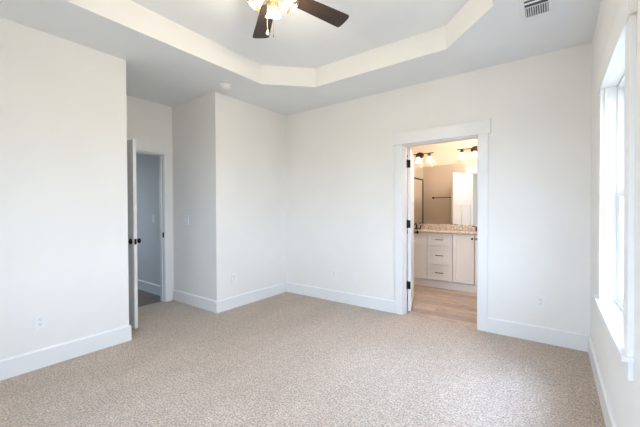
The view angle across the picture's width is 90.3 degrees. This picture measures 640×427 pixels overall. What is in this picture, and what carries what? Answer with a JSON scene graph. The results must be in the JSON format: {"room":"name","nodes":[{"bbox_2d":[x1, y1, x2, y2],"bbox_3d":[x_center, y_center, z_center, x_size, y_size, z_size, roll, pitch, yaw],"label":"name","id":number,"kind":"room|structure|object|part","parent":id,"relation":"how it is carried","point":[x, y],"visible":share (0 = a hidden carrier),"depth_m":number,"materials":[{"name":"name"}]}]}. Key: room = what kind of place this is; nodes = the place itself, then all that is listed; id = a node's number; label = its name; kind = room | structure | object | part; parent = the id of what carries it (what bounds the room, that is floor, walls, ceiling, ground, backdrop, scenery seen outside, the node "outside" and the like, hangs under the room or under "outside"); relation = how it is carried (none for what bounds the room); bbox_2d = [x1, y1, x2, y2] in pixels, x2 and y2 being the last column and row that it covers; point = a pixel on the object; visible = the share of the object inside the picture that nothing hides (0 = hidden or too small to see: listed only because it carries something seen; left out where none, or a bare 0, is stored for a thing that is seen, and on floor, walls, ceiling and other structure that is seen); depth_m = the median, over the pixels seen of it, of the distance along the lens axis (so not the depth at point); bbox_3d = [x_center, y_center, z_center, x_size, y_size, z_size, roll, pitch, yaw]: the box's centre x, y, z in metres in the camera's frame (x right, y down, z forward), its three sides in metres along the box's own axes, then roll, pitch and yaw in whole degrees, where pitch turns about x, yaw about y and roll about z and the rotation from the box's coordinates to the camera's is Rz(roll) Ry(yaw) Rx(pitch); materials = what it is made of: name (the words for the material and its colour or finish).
{"room":"empty bedroom","nodes":[
{"label":"empty bedroom","id":0,"kind":"room"},
{"bbox_2d":[0,17,286,359],"bbox_3d":[-1.835,-0.124,3.288,0.120,2.740,4.253,0,1,36],"label":"wall","id":1,"kind":"structure","parent":0,"point":[64,191],"depth_m":2.83,"materials":[{"name":"paint"}]},
{"bbox_2d":[34,313,45,329],"bbox_3d":[-2.274,0.881,2.586,0.009,0.118,0.074,0,1,36],"label":"wall outlet","id":2,"kind":"object","parent":1,"relation":"attached to","point":[39,320],"visible":1,"depth_m":2.58,"materials":[{"name":"white plastic"}]},
{"bbox_2d":[0,325,129,380],"bbox_3d":[-2.449,1.184,2.345,0.015,0.152,1.945,0,1,36],"label":"baseboard","id":3,"kind":"structure","parent":1,"relation":"attached to","point":[20,364],"depth_m":2.69,"materials":[{"name":"paint"}]},
{"bbox_2d":[231,273,235,282],"bbox_3d":[-1.125,0.844,4.153,0.009,0.118,0.074,0,1,36],"label":"wall outlet","id":4,"kind":"object","parent":1,"relation":"attached to","point":[233,276],"visible":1,"depth_m":4.15,"materials":[{"name":"white plastic"}]},
{"bbox_2d":[218,282,286,312],"bbox_3d":[-0.900,1.152,4.456,0.015,0.152,1.264,0,1,36],"label":"baseboard","id":5,"kind":"structure","parent":1,"relation":"attached to","point":[232,302],"depth_m":4.37,"materials":[{"name":"paint"}]},
{"bbox_2d":[126,95,173,299],"bbox_3d":[-2.441,-0.132,4.154,0.120,2.740,1.254,0,1,36],"label":"wall","id":6,"kind":"structure","parent":0,"point":[146,120],"depth_m":4.29,"materials":[{"name":"paint"}]},
{"bbox_2d":[127,139,140,328],"bbox_3d":[-2.290,0.220,3.600,0.765,2.020,0.171,0,1,33],"label":"door","id":7,"kind":"structure","parent":6,"relation":"in","point":[131,144],"depth_m":3.40,"materials":[{"name":"paint"}]},
{"bbox_2d":[127,137,171,301],"bbox_3d":[-2.434,0.141,4.145,0.144,2.206,0.996,0,1,36],"label":"door frame","id":8,"kind":"structure","parent":6,"relation":"attached to","point":[164,151],"depth_m":4.44,"materials":[{"name":"paint"}]},
{"bbox_3d":[-2.390,-0.891,4.097,0.024,0.142,0.996,0,1,36],"label":"head casing","id":9,"kind":"part","parent":8,"relation":"part of","materials":[{"name":"paint"}]},
{"bbox_3d":[-2.133,0.204,4.460,0.018,2.058,0.093,0,1,36],"label":"casing","id":10,"kind":"part","parent":8,"relation":"part of","materials":[{"name":"paint"}]},
{"bbox_2d":[136,94,210,298],"bbox_3d":[-2.643,-0.142,5.006,3.215,2.740,0.120,0,1,36],"label":"wall","id":11,"kind":"structure","parent":0,"point":[190,119],"depth_m":4.35,"materials":[{"name":"paint"}]},
{"bbox_2d":[138,280,159,295],"bbox_3d":[-3.081,1.151,5.263,2.214,0.152,0.015,0,1,36],"label":"baseboard","id":12,"kind":"structure","parent":11,"relation":"attached to","point":[145,286],"depth_m":4.93,"materials":[{"name":"paint"}]},
{"bbox_2d":[183,216,188,224],"bbox_3d":[-1.824,0.091,4.327,0.120,0.118,0.012,0,1,36],"label":"light switch","id":13,"kind":"object","parent":11,"relation":"attached to","point":[185,218],"visible":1,"depth_m":4.32,"materials":[{"name":"white plastic"}]},
{"bbox_2d":[173,289,217,312],"bbox_3d":[-1.675,1.158,4.231,0.998,0.152,0.015,0,1,36],"label":"baseboard","id":14,"kind":"structure","parent":11,"relation":"attached to","point":[200,302],"depth_m":4.18,"materials":[{"name":"paint"}]},
{"bbox_2d":[66,0,493,86],"bbox_3d":[-0.339,-1.598,2.144,2.390,0.222,2.995,0,1,36],"label":"ceiling","id":15,"kind":"structure","parent":0,"point":[128,13],"depth_m":3.06,"materials":[{"name":"paint"}]},
{"bbox_2d":[131,0,468,67],"bbox_3d":[-0.339,-1.709,2.142,2.390,0.001,2.995,0,1,36],"label":"ceiling","id":16,"kind":"structure","parent":0,"point":[301,39],"depth_m":2.90,"materials":[{"name":"paint"}]},
{"bbox_2d":[247,0,348,37],"bbox_3d":[-0.280,-1.451,2.120,1.179,0.516,1.232,0,1,36],"label":"ceiling fan","id":17,"kind":"object","parent":16,"relation":"hanging from","point":[269,11],"visible":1,"depth_m":2.35,"materials":[{"name":"brown wood"}]},
{"bbox_3d":[-0.433,-1.431,2.129,0.120,0.131,0.119,0,1,36],"label":"lamp shade","id":18,"kind":"part","parent":17,"relation":"part of","materials":[{"name":"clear glass"}]},
{"bbox_3d":[-0.443,-1.513,2.529,0.142,0.008,0.459,-11,4,-18],"label":"blade","id":19,"kind":"part","parent":17,"relation":"part of","materials":[{"name":"brown wood"}]},
{"bbox_3d":[-0.334,-1.433,2.263,0.119,0.131,0.120,0,1,36],"label":"lamp shade","id":20,"kind":"part","parent":17,"relation":"part of","materials":[{"name":"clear glass"}]},
{"bbox_3d":[-0.200,-1.433,2.163,0.120,0.131,0.119,0,1,36],"label":"lamp shade","id":21,"kind":"part","parent":17,"relation":"part of","materials":[{"name":"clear glass"}]},
{"bbox_3d":[0.010,-1.513,2.383,0.459,0.008,0.142,-1,-9,-36],"label":"blade","id":22,"kind":"part","parent":17,"relation":"part of","materials":[{"name":"brown wood"}]},
{"bbox_2d":[0,0,600,115],"bbox_3d":[-0.720,-1.489,2.449,4.903,0.001,4.493,0,1,36],"label":"ceiling","id":23,"kind":"structure","parent":0,"point":[157,71],"depth_m":2.99,"materials":[{"name":"paint"}]},
{"bbox_2d":[219,83,230,90],"bbox_3d":[-1.112,-1.478,3.736,0.140,0.049,0.140,0,1,36],"label":"smoke detector","id":24,"kind":"object","parent":23,"relation":"attached to","point":[224,86],"visible":1,"depth_m":3.69,"materials":[{"name":"white plastic"}]},
{"bbox_2d":[518,0,553,22],"bbox_3d":[1.531,-1.492,2.254,0.200,0.009,0.456,0,1,36],"label":"ceiling vent","id":25,"kind":"object","parent":23,"relation":"in","point":[530,10],"visible":1,"depth_m":2.32,"materials":[{"name":"white plastic"}]},
{"bbox_2d":[0,285,605,426],"bbox_3d":[-1.059,1.264,4.002,7.067,0.060,6.390,0,1,36],"label":"floor","id":26,"kind":"structure","parent":0,"point":[286,359],"depth_m":2.46,"materials":[{"name":"carpet"}]},
{"bbox_2d":[407,232,476,292],"bbox_3d":[2.047,0.762,5.299,1.688,0.898,0.462,0,1,36],"label":"vanity cabinet","id":27,"kind":"object","parent":26,"relation":"on","point":[441,260],"visible":0.65,"depth_m":5.09,"materials":[{"name":"paint"}]},
{"bbox_3d":[1.390,0.699,5.546,0.309,0.756,0.020,0,1,36],"label":"door","id":28,"kind":"part","parent":27,"relation":"part of","materials":[{"name":"paint"}]},
{"bbox_3d":[1.646,0.700,5.358,0.309,0.756,0.020,0,1,36],"label":"door","id":29,"kind":"part","parent":27,"relation":"part of","materials":[{"name":"paint"}]},
{"bbox_3d":[1.937,0.957,5.149,0.391,0.245,0.020,0,1,36],"label":"drawer","id":30,"kind":"part","parent":27,"relation":"part of","materials":[{"name":"paint"}]},
{"bbox_3d":[1.935,0.677,5.146,0.391,0.297,0.020,0,1,36],"label":"drawer","id":31,"kind":"part","parent":27,"relation":"part of","materials":[{"name":"paint"}]},
{"bbox_3d":[1.934,0.422,5.143,0.391,0.196,0.020,0,1,36],"label":"drawer","id":32,"kind":"part","parent":27,"relation":"part of","materials":[{"name":"paint"}]},
{"bbox_2d":[407,228,476,234],"bbox_3d":[2.054,0.297,5.305,1.712,0.032,0.483,0,1,36],"label":"countertop","id":33,"kind":"structure","parent":27,"relation":"on","point":[473,232],"depth_m":5.15,"materials":[{"name":"beige stone"}]},
{"bbox_3d":[2.225,0.703,4.934,0.309,0.756,0.020,0,1,36],"label":"door","id":34,"kind":"part","parent":27,"relation":"part of","materials":[{"name":"paint"}]},
{"bbox_3d":[2.481,0.704,4.746,0.309,0.756,0.020,0,1,36],"label":"door","id":35,"kind":"part","parent":27,"relation":"part of","materials":[{"name":"paint"}]},
{"bbox_2d":[286,43,591,334],"bbox_3d":[0.983,-0.144,3.932,3.902,2.740,0.120,0,1,36],"label":"wall","id":36,"kind":"structure","parent":0,"point":[340,157],"depth_m":3.27,"materials":[{"name":"paint"}]},
{"bbox_2d":[332,269,335,277],"bbox_3d":[0.197,0.843,4.443,0.074,0.118,0.009,0,1,36],"label":"wall outlet","id":37,"kind":"object","parent":36,"relation":"attached to","point":[333,271],"visible":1,"depth_m":4.44,"materials":[{"name":"white plastic"}]},
{"bbox_2d":[286,282,394,312],"bbox_3d":[0.200,1.147,4.442,1.805,0.152,0.015,0,1,36],"label":"baseboard","id":38,"kind":"structure","parent":36,"relation":"attached to","point":[386,305],"depth_m":4.33,"materials":[{"name":"paint"}]},
{"bbox_2d":[352,273,356,281],"bbox_3d":[0.460,0.852,4.248,0.074,0.118,0.014,0,1,36],"label":"cable jack","id":39,"kind":"object","parent":36,"relation":"attached to","point":[354,275],"visible":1,"depth_m":4.25,"materials":[{"name":"white plastic"}]},
{"bbox_2d":[407,148,418,310],"bbox_3d":[1.235,0.197,4.309,0.171,2.020,0.813,0,1,19],"label":"door","id":40,"kind":"structure","parent":36,"relation":"in","point":[410,161],"depth_m":3.95,"materials":[{"name":"paint"}]},
{"bbox_2d":[393,119,490,331],"bbox_3d":[1.372,0.131,3.651,1.060,2.206,0.168,0,1,36],"label":"door frame","id":41,"kind":"structure","parent":36,"relation":"attached to","point":[479,130],"depth_m":3.48,"materials":[{"name":"paint"}]},
{"bbox_3d":[0.960,0.198,3.868,0.093,2.058,0.018,0,1,36],"label":"casing","id":42,"kind":"part","parent":41,"relation":"part of","materials":[{"name":"paint"}]},
{"bbox_3d":[1.325,-0.900,3.580,1.060,0.142,0.024,0,1,36],"label":"head casing","id":43,"kind":"part","parent":41,"relation":"part of","materials":[{"name":"paint"}]},
{"bbox_3d":[1.702,0.202,3.324,0.093,2.058,0.018,0,1,36],"label":"casing","id":44,"kind":"part","parent":41,"relation":"part of","materials":[{"name":"paint"}]},
{"bbox_2d":[488,317,588,351],"bbox_3d":[2.073,1.156,3.068,0.813,0.152,0.015,0,1,36],"label":"baseboard","id":45,"kind":"structure","parent":36,"relation":"attached to","point":[562,338],"depth_m":3.04,"materials":[{"name":"paint"}]},
{"bbox_2d":[536,295,545,307],"bbox_3d":[2.110,0.842,3.040,0.074,0.118,0.009,0,1,36],"label":"wall outlet","id":46,"kind":"object","parent":36,"relation":"attached to","point":[540,300],"visible":1,"depth_m":3.04,"materials":[{"name":"white plastic"}]},
{"bbox_2d":[407,139,476,224],"bbox_3d":[2.199,-0.169,5.566,2.240,2.740,0.120,0,1,36],"label":"wall","id":47,"kind":"structure","parent":0,"point":[446,153],"depth_m":5.50,"materials":[{"name":"paint"}]},
{"bbox_2d":[407,152,433,163],"bbox_3d":[1.766,-1.002,5.706,0.544,0.208,0.145,0,1,36],"label":"vanity light","id":48,"kind":"object","parent":47,"relation":"attached to","point":[419,155],"visible":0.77,"depth_m":5.65,"materials":[{"name":"white glass"}]},
{"bbox_3d":[1.759,-0.954,5.697,0.120,0.112,0.120,0,1,36],"label":"lamp shade","id":49,"kind":"part","parent":48,"relation":"part of","materials":[{"name":"white glass"}]},
{"bbox_3d":[1.917,-0.954,5.582,0.120,0.112,0.120,0,1,36],"label":"lamp shade","id":50,"kind":"part","parent":48,"relation":"part of","materials":[{"name":"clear glass"}]},
{"bbox_2d":[407,162,476,224],"bbox_3d":[2.192,-0.327,5.489,1.648,1.035,0.008,0,1,36],"label":"vanity mirror","id":51,"kind":"object","parent":47,"relation":"attached to","point":[443,194],"visible":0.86,"depth_m":5.50,"materials":[{"name":"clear mirror"}]},
{"bbox_2d":[414,224,476,230],"bbox_3d":[2.190,0.234,5.490,1.712,0.088,0.022,0,1,36],"label":"backsplash","id":52,"kind":"structure","parent":47,"relation":"attached to","point":[425,226],"depth_m":5.48,"materials":[{"name":"beige stone"}]},
{"bbox_2d":[457,146,476,159],"bbox_3d":[2.512,-1.004,5.159,0.544,0.208,0.145,0,1,36],"label":"vanity light","id":53,"kind":"object","parent":47,"relation":"attached to","point":[461,156],"visible":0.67,"depth_m":5.21,"materials":[{"name":"white glass"}]},
{"bbox_3d":[2.348,-0.957,5.265,0.120,0.112,0.120,0,1,36],"label":"lamp shade","id":54,"kind":"part","parent":53,"relation":"part of","materials":[{"name":"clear glass"}]},
{"bbox_3d":[2.505,-0.956,5.150,0.120,0.112,0.120,0,1,36],"label":"lamp shade","id":55,"kind":"part","parent":53,"relation":"part of","materials":[{"name":"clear glass"}]},
{"bbox_2d":[590,0,639,426],"bbox_3d":[1.202,-0.110,1.060,0.150,2.740,4.253,0,1,36],"label":"wall","id":56,"kind":"structure","parent":0,"point":[623,394],"depth_m":1.82,"materials":[{"name":"paint"}]},
{"bbox_2d":[588,335,616,426],"bbox_3d":[1.141,1.183,1.124,0.015,0.152,4.223,0,1,36],"label":"baseboard","id":57,"kind":"structure","parent":56,"relation":"attached to","point":[607,412],"depth_m":2.07,"materials":[{"name":"paint"}]},
{"bbox_2d":[593,0,637,380],"bbox_3d":[1.642,-0.137,1.705,0.175,1.636,1.151,0,1,36],"label":"window","id":58,"kind":"structure","parent":56,"relation":"in","point":[616,76],"depth_m":1.90,"materials":[{"name":"glass"}]},
{"bbox_3d":[1.891,-0.122,2.142,0.020,1.394,0.102,0,1,36],"label":"casing","id":59,"kind":"part","parent":58,"relation":"part of","materials":[{"name":"paint"}]},
{"bbox_3d":[1.590,-0.884,1.732,0.026,0.142,1.141,0,1,36],"label":"head casing","id":60,"kind":"part","parent":58,"relation":"part of","materials":[{"name":"paint"}]},
{"bbox_3d":[1.683,-0.122,1.675,0.073,1.406,0.905,0,1,36],"label":"frame","id":61,"kind":"part","parent":58,"relation":"part of","materials":[{"name":"plastic"}]},
{"bbox_3d":[1.672,0.205,1.688,0.030,0.693,0.845,0,1,36],"label":"sash","id":62,"kind":"part","parent":58,"relation":"part of","materials":[{"name":"plastic"}]},
{"bbox_3d":[1.300,-0.110,1.337,0.020,1.394,0.102,0,1,36],"label":"casing","id":63,"kind":"part","parent":58,"relation":"part of","materials":[{"name":"paint"}]}
]}

